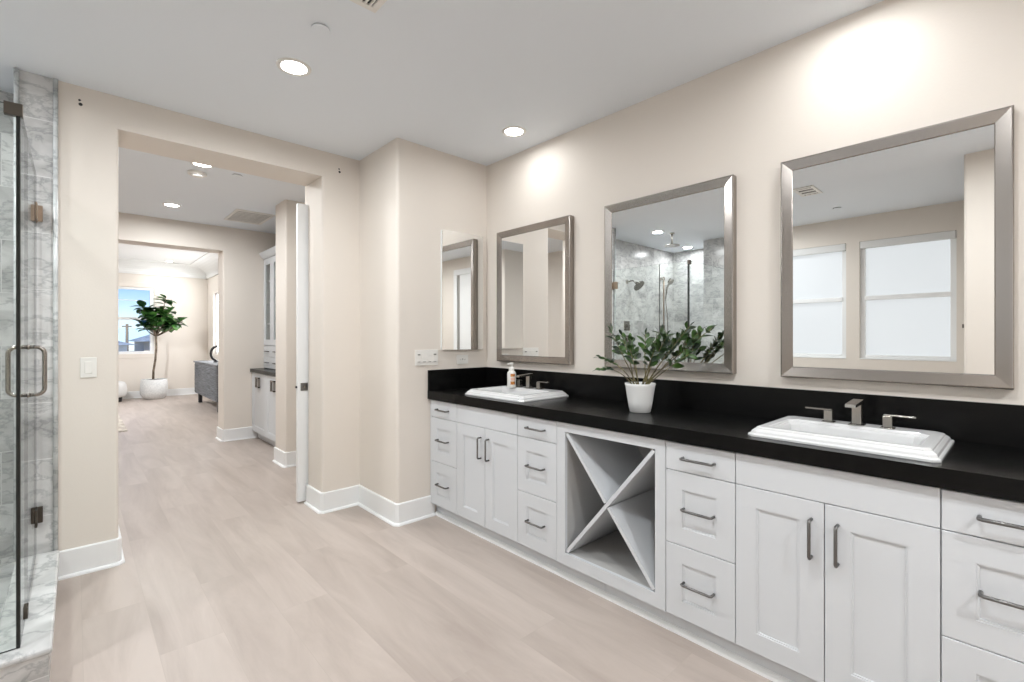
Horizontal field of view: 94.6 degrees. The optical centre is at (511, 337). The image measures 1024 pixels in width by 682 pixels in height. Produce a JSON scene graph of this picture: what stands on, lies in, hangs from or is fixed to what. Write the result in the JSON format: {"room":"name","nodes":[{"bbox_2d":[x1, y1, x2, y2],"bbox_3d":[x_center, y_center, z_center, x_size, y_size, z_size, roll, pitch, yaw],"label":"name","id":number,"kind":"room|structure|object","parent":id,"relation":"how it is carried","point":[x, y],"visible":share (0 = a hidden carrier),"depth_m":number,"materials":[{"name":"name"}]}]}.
{"room":"bathroom","nodes":[
{"label":"bathroom","id":0,"kind":"room"},
{"bbox_2d":[15,70,54,561],"bbox_3d":[-2.688,-0.043,2.685,0.161,2.739,0.408,0,0,-43],"label":"wall","id":1,"kind":"structure","parent":0,"point":[35,90],"depth_m":2.55,"materials":[{"name":"grey stone"}]},
{"bbox_2d":[5,141,46,598],"bbox_3d":[-2.323,0.141,2.283,0.129,2.012,0.676,0,0,-43],"label":"shower door","id":2,"kind":"structure","parent":1,"relation":"attached to","point":[35,211],"depth_m":2.22,"materials":[{"name":"clear glass"}]},
{"bbox_2d":[0,91,307,564],"bbox_3d":[-2.785,-0.043,2.944,4.909,2.740,0.382,0,0,-43],"label":"wall","id":3,"kind":"structure","parent":0,"point":[6,122],"depth_m":2.72,"materials":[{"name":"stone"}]},
{"bbox_2d":[295,203,307,501],"bbox_3d":[-1.654,0.121,3.837,0.198,2.388,0.051,0,0,-43],"label":"pocket door","id":4,"kind":"structure","parent":3,"relation":"in","point":[301,386],"depth_m":3.79,"materials":[{"name":"white paint"}]},
{"bbox_2d":[118,273,207,391],"bbox_3d":[-9.267,-0.223,9.519,5.720,3.100,0.160,0,0,-43],"label":"wall","id":5,"kind":"structure","parent":0,"point":[178,349],"depth_m":10.88,"materials":[{"name":"beige paint"}]},
{"bbox_2d":[118,281,158,358],"bbox_3d":[-8.412,-0.381,10.274,1.180,1.665,0.132,0,0,-43],"label":"window","id":6,"kind":"structure","parent":5,"relation":"in","point":[153,288],"depth_m":10.45,"materials":[{"name":"white paint"}]},
{"bbox_2d":[118,253,217,278],"bbox_3d":[-7.255,-1.523,7.197,5.520,0.260,5.980,0,0,-43],"label":"trim","id":7,"kind":"structure","parent":5,"relation":"attached to","point":[206,266],"depth_m":10.47,"materials":[{"name":"white paint"}]},
{"bbox_2d":[118,243,207,263],"bbox_3d":[-7.283,-1.703,7.226,5.720,0.100,6.100,0,0,-43],"label":"ceiling","id":8,"kind":"structure","parent":0,"point":[125,251],"depth_m":9.41,"materials":[{"name":"white paint"}]},
{"bbox_2d":[118,212,275,435],"bbox_3d":[-5.021,-0.223,4.987,5.800,3.100,0.300,0,0,-43],"label":"wall","id":9,"kind":"structure","parent":0,"point":[241,345],"depth_m":6.11,"materials":[{"name":"beige paint"}]},
{"bbox_2d":[122,388,197,398],"bbox_3d":[-7.255,1.251,7.197,5.520,0.152,5.980,0,0,-43],"label":"baseboard","id":10,"kind":"structure","parent":9,"relation":"attached to","point":[181,391],"depth_m":10.79,"materials":[{"name":"white paint"}]},
{"bbox_2d":[216,426,257,441],"bbox_3d":[-3.639,1.251,6.244,0.424,0.152,0.330,0,0,-43],"label":"baseboard","id":11,"kind":"structure","parent":9,"relation":"attached to","point":[226,435],"depth_m":6.12,"materials":[{"name":"white paint"}]},
{"bbox_2d":[58,81,359,550],"bbox_3d":[-1.945,-0.043,3.309,1.802,2.740,0.300,0,0,-43],"label":"wall","id":12,"kind":"structure","parent":0,"point":[90,134],"depth_m":2.76,"materials":[{"name":"beige paint"}]},
{"bbox_2d":[13,68,57,558],"bbox_3d":[-2.548,-0.126,2.531,0.169,2.570,0.021,0,0,-43],"label":"trim","id":13,"kind":"structure","parent":12,"relation":"attached to","point":[15,70],"depth_m":2.57,"materials":[{"name":"stone"}]},
{"bbox_2d":[80,357,96,377],"bbox_3d":[-2.400,0.170,2.678,0.071,0.114,0.009,0,0,-43],"label":"light switch","id":14,"kind":"object","parent":12,"relation":"attached to","point":[88,365],"visible":1,"depth_m":2.67,"materials":[{"name":"white plastic"}]},
{"bbox_2d":[58,524,124,580],"bbox_3d":[-2.481,1.251,2.793,0.286,0.152,0.330,0,0,-43],"label":"baseboard","id":15,"kind":"structure","parent":12,"relation":"attached to","point":[77,561],"depth_m":2.68,"materials":[{"name":"white paint"}]},
{"bbox_2d":[208,275,217,359],"bbox_3d":[-5.205,-0.223,9.162,0.160,3.100,6.080,0,0,-43],"label":"wall","id":16,"kind":"structure","parent":0,"point":[213,281],"depth_m":10.86,"materials":[{"name":"beige paint"}]},
{"bbox_2d":[216,292,217,353],"bbox_3d":[-6.097,-0.323,10.127,0.060,1.400,1.950,0,0,-43],"label":"window","id":17,"kind":"structure","parent":16,"relation":"in","point":[217,292],"depth_m":10.79,"materials":[{"name":"white paint"}]},
{"bbox_2d":[276,200,304,451],"bbox_3d":[-2.112,-0.043,5.252,0.870,2.740,0.340,0,0,-43],"label":"column","id":18,"kind":"structure","parent":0,"point":[285,210],"depth_m":4.88,"materials":[{"name":"beige paint"}]},
{"bbox_2d":[272,447,295,467],"bbox_3d":[-2.132,1.251,5.214,0.850,0.152,0.370,0,0,-43],"label":"baseboard","id":19,"kind":"structure","parent":18,"relation":"attached to","point":[283,459],"depth_m":4.87,"materials":[{"name":"white paint"}]},
{"bbox_2d":[0,394,772,681],"bbox_3d":[-3.734,1.362,4.038,6.400,0.130,16.200,0,0,-43],"label":"floor","id":20,"kind":"structure","parent":0,"point":[224,576],"depth_m":2.39,"materials":[{"name":"beige wood"}]},
{"bbox_2d":[0,653,51,681],"bbox_3d":[-2.750,1.257,1.592,1.733,0.140,1.108,0,0,-43],"label":"shower curb riser","id":21,"kind":"object","parent":20,"relation":"on","point":[37,669],"visible":0.12,"depth_m":1.74,"materials":[{"name":"grey stone"}]},
{"bbox_2d":[0,550,59,669],"bbox_3d":[-2.743,1.174,1.590,1.744,0.026,1.120,0,0,-43],"label":"shower curb","id":22,"kind":"object","parent":21,"relation":"on","point":[38,632],"visible":0.75,"depth_m":1.95,"materials":[{"name":"white stone"}]},
{"bbox_2d":[0,100,22,653],"bbox_3d":[-2.446,0.145,1.211,1.661,2.031,0.025,0,0,-43],"label":"glass panel","id":23,"kind":"object","parent":22,"relation":"on","point":[12,109],"visible":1,"depth_m":1.76,"materials":[{"name":"clear glass"}]},
{"bbox_2d":[21,119,28,640],"bbox_3d":[-1.972,0.148,1.905,0.024,2.026,0.345,0,0,-43],"label":"glass panel","id":24,"kind":"object","parent":22,"relation":"on","point":[24,138],"visible":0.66,"depth_m":1.91,"materials":[{"name":"clear glass"}]},
{"bbox_2d":[118,381,126,401],"bbox_3d":[-8.283,1.112,9.707,0.590,0.430,0.590,0,0,-43],"label":"ottoman","id":25,"kind":"object","parent":20,"relation":"on","point":[122,386],"visible":0.25,"depth_m":9.71,"materials":[{"name":"white fabric"}]},
{"bbox_2d":[118,414,127,432],"bbox_3d":[-7.228,1.321,6.894,2.351,0.012,2.861,0,0,-43],"label":"area rug","id":26,"kind":"object","parent":20,"relation":"on","point":[121,427],"visible":0.09,"depth_m":6.98,"materials":[{"name":"fabric"}]},
{"bbox_2d":[130,294,186,399],"bbox_3d":[-7.632,0.197,10.242,1.099,2.260,0.678,0,0,-15],"label":"tree","id":27,"kind":"object","parent":20,"relation":"on","point":[152,388],"visible":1,"depth_m":10.16,"materials":[{"name":"green plant"}]},
{"bbox_2d":[193,360,217,411],"bbox_3d":[-5.658,0.902,9.111,0.495,0.850,2.080,0,0,-43],"label":"dresser","id":28,"kind":"object","parent":20,"relation":"on","point":[206,371],"visible":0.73,"depth_m":8.82,"materials":[{"name":"grey wood"}]},
{"bbox_2d":[209,345,217,361],"bbox_3d":[-5.724,0.312,9.090,0.164,0.330,0.102,0,0,-43],"label":"sculpture","id":29,"kind":"object","parent":28,"relation":"on","point":[215,346],"visible":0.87,"depth_m":9.06,"materials":[{"name":"black metal"}]},
{"bbox_2d":[252,372,275,446],"bbox_3d":[-2.703,0.890,5.933,0.702,0.874,1.454,0,0,-43],"label":"base cabinet","id":30,"kind":"object","parent":20,"relation":"on","point":[263,386],"visible":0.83,"depth_m":5.83,"materials":[{"name":"white paint"}]},
{"bbox_2d":[250,368,275,376],"bbox_3d":[-2.702,0.430,5.932,0.702,0.043,1.456,0,0,-43],"label":"countertop","id":31,"kind":"structure","parent":30,"relation":"on","point":[266,371],"depth_m":5.86,"materials":[{"name":"black stone"}]},
{"bbox_2d":[259,246,275,368],"bbox_3d":[-2.663,-0.357,5.970,0.592,1.531,1.454,0,0,-43],"label":"cabinet","id":32,"kind":"object","parent":31,"relation":"on","point":[269,255],"visible":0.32,"depth_m":6.16,"materials":[{"name":"white paint"}]},
{"bbox_2d":[431,400,456,513],"bbox_3d":[-0.304,0.842,3.564,0.584,0.771,0.323,0,0,-43],"label":"base cabinet","id":33,"kind":"object","parent":20,"relation":"on","point":[443,414],"visible":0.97,"depth_m":3.38,"materials":[{"name":"white paint"}]},
{"bbox_2d":[430,399,430,494],"bbox_3d":[-0.593,0.842,3.528,0.030,0.771,0.014,0,0,-43],"label":"trim","id":34,"kind":"structure","parent":33,"relation":"attached to","point":[430,399],"depth_m":3.52,"materials":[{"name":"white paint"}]},
{"bbox_2d":[457,404,518,542],"bbox_3d":[0.013,0.842,3.220,0.584,0.771,0.611,0,0,-43],"label":"base cabinet","id":35,"kind":"object","parent":20,"relation":"on","point":[487,440],"visible":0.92,"depth_m":3.01,"materials":[{"name":"white paint"}]},
{"bbox_2d":[436,505,605,590],"bbox_3d":[-0.036,1.278,2.997,0.024,0.099,1.545,0,0,-43],"label":"trim","id":36,"kind":"structure","parent":35,"relation":"attached to","point":[546,559],"depth_m":2.84,"materials":[{"name":"white paint"}]},
{"bbox_2d":[435,511,816,681],"bbox_3d":[0.614,1.314,2.261,0.020,0.026,3.485,0,0,-43],"label":"trim","id":37,"kind":"structure","parent":35,"relation":"attached to","point":[715,648],"depth_m":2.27,"materials":[{"name":"white paint"}]},
{"bbox_2d":[518,415,556,560],"bbox_3d":[0.327,0.842,2.881,0.584,0.771,0.312,0,0,-43],"label":"base cabinet","id":38,"kind":"object","parent":20,"relation":"on","point":[537,438],"visible":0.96,"depth_m":2.69,"materials":[{"name":"white paint"}]},
{"bbox_2d":[557,421,666,611],"bbox_3d":[0.668,0.842,2.539,0.548,0.771,0.649,0,0,-43],"label":"wine rack cabinet","id":39,"kind":"object","parent":20,"relation":"on","point":[611,485],"visible":0.68,"depth_m":2.47,"materials":[{"name":"white paint"}]},
{"bbox_2d":[428,367,1023,502],"bbox_3d":[0.770,0.348,2.414,0.569,0.213,3.499,0,0,-43],"label":"countertop","id":40,"kind":"structure","parent":39,"relation":"on","point":[985,457],"depth_m":2.07,"materials":[{"name":"black stone"}]},
{"bbox_2d":[465,385,568,401],"bbox_3d":[0.027,0.430,3.223,0.456,0.148,0.582,0,0,-43],"label":"sink","id":41,"kind":"object","parent":40,"relation":"in","point":[516,394],"visible":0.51,"depth_m":3.12,"materials":[{"name":"white ceramic"}]},
{"bbox_2d":[507,362,515,387],"bbox_3d":[-0.003,0.268,3.387,0.063,0.177,0.063,0,0,1],"label":"soap bottle","id":42,"kind":"object","parent":41,"relation":"on","point":[511,374],"visible":1,"depth_m":3.36,"materials":[{"name":"white plastic"}]},
{"bbox_2d":[516,373,549,389],"bbox_3d":[0.089,0.305,3.300,0.140,0.103,0.370,0,0,-43],"label":"faucet","id":43,"kind":"object","parent":41,"relation":"on","point":[529,377],"visible":0.95,"depth_m":3.31,"materials":[{"name":"grey metal"}]},
{"bbox_2d":[592,321,715,412],"bbox_3d":[0.717,0.155,2.439,0.261,0.477,0.701,0,0,-43],"label":"potted plant","id":44,"kind":"object","parent":40,"relation":"on","point":[640,395],"visible":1,"depth_m":2.44,"materials":[{"name":"green plant"}]},
{"bbox_2d":[748,416,953,462],"bbox_3d":[1.305,0.430,1.841,0.456,0.148,0.582,0,0,-43],"label":"sink","id":45,"kind":"object","parent":40,"relation":"in","point":[906,443],"visible":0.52,"depth_m":1.77,"materials":[{"name":"white ceramic"}]},
{"bbox_2d":[805,399,916,429],"bbox_3d":[1.375,0.305,1.897,0.140,0.103,0.370,0,0,-43],"label":"faucet","id":46,"kind":"object","parent":45,"relation":"on","point":[856,405],"visible":1,"depth_m":1.91,"materials":[{"name":"grey metal"}]},
{"bbox_2d":[666,441,736,642],"bbox_3d":[0.979,0.842,2.176,0.584,0.771,0.303,0,0,-43],"label":"base cabinet","id":47,"kind":"object","parent":20,"relation":"on","point":[701,483],"visible":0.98,"depth_m":2.00,"materials":[{"name":"white paint"}]},
{"bbox_2d":[736,453,941,681],"bbox_3d":[1.290,0.842,1.840,0.584,0.771,0.610,0,0,-43],"label":"base cabinet","id":48,"kind":"object","parent":20,"relation":"on","point":[839,573],"visible":0.88,"depth_m":1.63,"materials":[{"name":"white paint"}]},
{"bbox_2d":[942,488,1023,681],"bbox_3d":[1.600,0.842,1.504,0.584,0.771,0.303,0,0,-43],"label":"base cabinet","id":49,"kind":"object","parent":20,"relation":"on","point":[983,536],"visible":0.97,"depth_m":1.38,"materials":[{"name":"white paint"}]},
{"bbox_2d":[360,138,486,511],"bbox_3d":[-0.742,-0.043,4.013,1.020,2.740,0.900,0,0,-43],"label":"wall","id":50,"kind":"structure","parent":0,"point":[410,192],"depth_m":3.51,"materials":[{"name":"beige paint"}]},
{"bbox_2d":[304,484,435,526],"bbox_3d":[-1.137,1.251,3.587,1.116,0.152,0.299,0,0,20],"label":"baseboard","id":51,"kind":"structure","parent":50,"relation":"attached to","point":[394,514],"depth_m":3.57,"materials":[{"name":"white paint"}]},
{"bbox_2d":[415,350,437,365],"bbox_3d":[-0.630,0.148,3.496,0.198,0.114,0.010,0,0,-43],"label":"switch plate","id":52,"kind":"object","parent":50,"relation":"attached to","point":[422,357],"visible":1,"depth_m":3.49,"materials":[{"name":"white plastic"}]},
{"bbox_2d":[441,229,482,349],"bbox_3d":[-0.389,-0.361,3.705,0.396,0.912,0.029,0,0,-43],"label":"mirror","id":53,"kind":"object","parent":50,"relation":"attached to","point":[461,253],"visible":1,"depth_m":3.68,"materials":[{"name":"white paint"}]},
{"bbox_2d":[456,355,467,363],"bbox_3d":[-0.390,0.172,3.719,0.112,0.070,0.009,0,0,-43],"label":"power outlet","id":54,"kind":"object","parent":50,"relation":"attached to","point":[460,359],"visible":1,"depth_m":3.71,"materials":[{"name":"white plastic"}]},
{"bbox_2d":[0,0,883,233],"bbox_3d":[-1.694,-1.473,1.464,5.900,0.120,9.650,0,0,-43],"label":"ceiling","id":55,"kind":"structure","parent":0,"point":[446,76],"depth_m":2.41,"materials":[{"name":"white paint"}]},
{"bbox_2d":[162,203,180,206],"bbox_3d":[-3.624,-1.409,5.033,0.168,0.006,0.168,0,0,-43],"label":"recessed light","id":56,"kind":"object","parent":55,"relation":"in","point":[165,204],"visible":1,"depth_m":5.03,"materials":[{"name":"white plastic"}]},
{"bbox_2d":[187,170,206,177],"bbox_3d":[-2.695,-1.393,4.045,0.140,0.037,0.140,0,0,-43],"label":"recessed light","id":57,"kind":"object","parent":55,"relation":"attached to","point":[194,173],"visible":1,"depth_m":4.01,"materials":[{"name":"white plastic"}]},
{"bbox_2d":[190,162,212,167],"bbox_3d":[-2.521,-1.409,3.846,0.168,0.006,0.168,0,0,-43],"label":"recessed light","id":58,"kind":"object","parent":55,"relation":"in","point":[192,163],"visible":0.43,"depth_m":3.87,"materials":[{"name":"white plastic"}]},
{"bbox_2d":[232,174,242,177],"bbox_3d":[-2.389,-1.408,4.111,0.080,0.010,0.080,0,0,-43],"label":"sprinkler cover","id":59,"kind":"object","parent":55,"relation":"attached to","point":[234,175],"visible":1,"depth_m":4.09,"materials":[{"name":"white paint"}]},
{"bbox_2d":[224,209,275,224],"bbox_3d":[-3.081,-1.408,5.541,0.400,0.010,0.620,0,0,-43],"label":"ceiling vent","id":60,"kind":"object","parent":55,"relation":"in","point":[238,215],"visible":1,"depth_m":5.53,"materials":[{"name":"white plastic"}]},
{"bbox_2d":[276,58,310,76],"bbox_3d":[-1.139,-1.409,2.468,0.168,0.006,0.168,0,0,-43],"label":"recessed light","id":61,"kind":"object","parent":55,"relation":"in","point":[295,67],"visible":1,"depth_m":2.46,"materials":[{"name":"white plastic"}]},
{"bbox_2d":[311,23,329,35],"bbox_3d":[-0.875,-1.408,2.159,0.080,0.010,0.080,0,0,-43],"label":"sprinkler cover","id":62,"kind":"object","parent":55,"relation":"attached to","point":[318,28],"visible":1,"depth_m":2.15,"materials":[{"name":"white paint"}]},
{"bbox_2d":[350,0,386,12],"bbox_3d":[-0.602,-1.408,1.796,0.355,0.010,0.355,0,0,-43],"label":"ceiling vent","id":63,"kind":"object","parent":55,"relation":"in","point":[374,6],"visible":1,"depth_m":1.99,"materials":[{"name":"white plastic"}]},
{"bbox_2d":[502,126,525,136],"bbox_3d":[0.014,-1.409,3.238,0.168,0.006,0.168,0,0,-43],"label":"recessed light","id":64,"kind":"object","parent":55,"relation":"in","point":[511,131],"visible":1,"depth_m":3.23,"materials":[{"name":"white plastic"}]},
{"bbox_2d":[487,0,1023,404],"bbox_3d":[1.698,-0.043,1.979,0.200,2.740,5.600,0,0,-43],"label":"wall","id":65,"kind":"structure","parent":0,"point":[885,68],"depth_m":2.31,"materials":[{"name":"beige paint"}]},
{"bbox_2d":[497,215,573,364],"bbox_3d":[0.149,-0.321,3.472,0.044,1.011,0.752,0,0,-43],"label":"framed mirror","id":66,"kind":"object","parent":65,"relation":"attached to","point":[535,262],"visible":1,"depth_m":3.42,"materials":[{"name":"silver metal"}]},
{"bbox_2d":[604,175,736,373],"bbox_3d":[0.866,-0.321,2.697,0.044,1.011,0.793,0,0,-43],"label":"framed mirror","id":67,"kind":"object","parent":65,"relation":"attached to","point":[670,256],"visible":0.92,"depth_m":2.63,"materials":[{"name":"silver metal"}]},
{"bbox_2d":[486,367,1023,448],"bbox_3d":[0.972,0.318,2.600,0.020,0.152,3.499,0,0,-43],"label":"backsplash","id":68,"kind":"structure","parent":65,"relation":"attached to","point":[997,424],"depth_m":2.18,"materials":[{"name":"black stone"}]},
{"bbox_2d":[781,105,1013,389],"bbox_3d":[1.540,-0.321,1.968,0.044,1.011,0.756,0,0,-43],"label":"framed mirror","id":69,"kind":"object","parent":65,"relation":"attached to","point":[897,250],"visible":1,"depth_m":1.90,"materials":[{"name":"silver metal"}]},
{"label":"outside","id":70,"kind":"structure","parent":0,"visible":0},
{"bbox_2d":[118,328,149,341],"bbox_3d":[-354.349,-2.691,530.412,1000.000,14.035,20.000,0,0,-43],"label":"sky","id":71,"kind":"structure","parent":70,"point":[133,333],"depth_m":484.00,"materials":[{"name":"white"}]},
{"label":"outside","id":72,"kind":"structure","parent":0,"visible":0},
{"bbox_3d":[-58.139,4.477,92.317,280.000,0.100,185.500,0,0,-43],"label":"ground","id":73,"kind":"structure","parent":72,"visible":0},
{"bbox_2d":[118,341,135,350],"bbox_3d":[-30.059,2.067,29.408,10.000,4.720,9.000,0,0,-43],"label":"house","id":74,"kind":"structure","parent":73,"relation":"on","point":[122,346],"depth_m":29.40,"materials":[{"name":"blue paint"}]},
{"bbox_2d":[122,324,131,350],"bbox_3d":[-40.519,1.502,49.701,0.800,5.850,0.320,0,0,-43],"label":"utility pole","id":75,"kind":"object","parent":73,"relation":"on","point":[127,326],"visible":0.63,"depth_m":49.65,"materials":[{"name":"brown"}]},
{"bbox_2d":[128,335,149,350],"bbox_3d":[-28.517,1.902,41.732,8.000,5.050,9.000,0,0,-43],"label":"house","id":76,"kind":"structure","parent":73,"relation":"on","point":[142,343],"depth_m":37.33,"materials":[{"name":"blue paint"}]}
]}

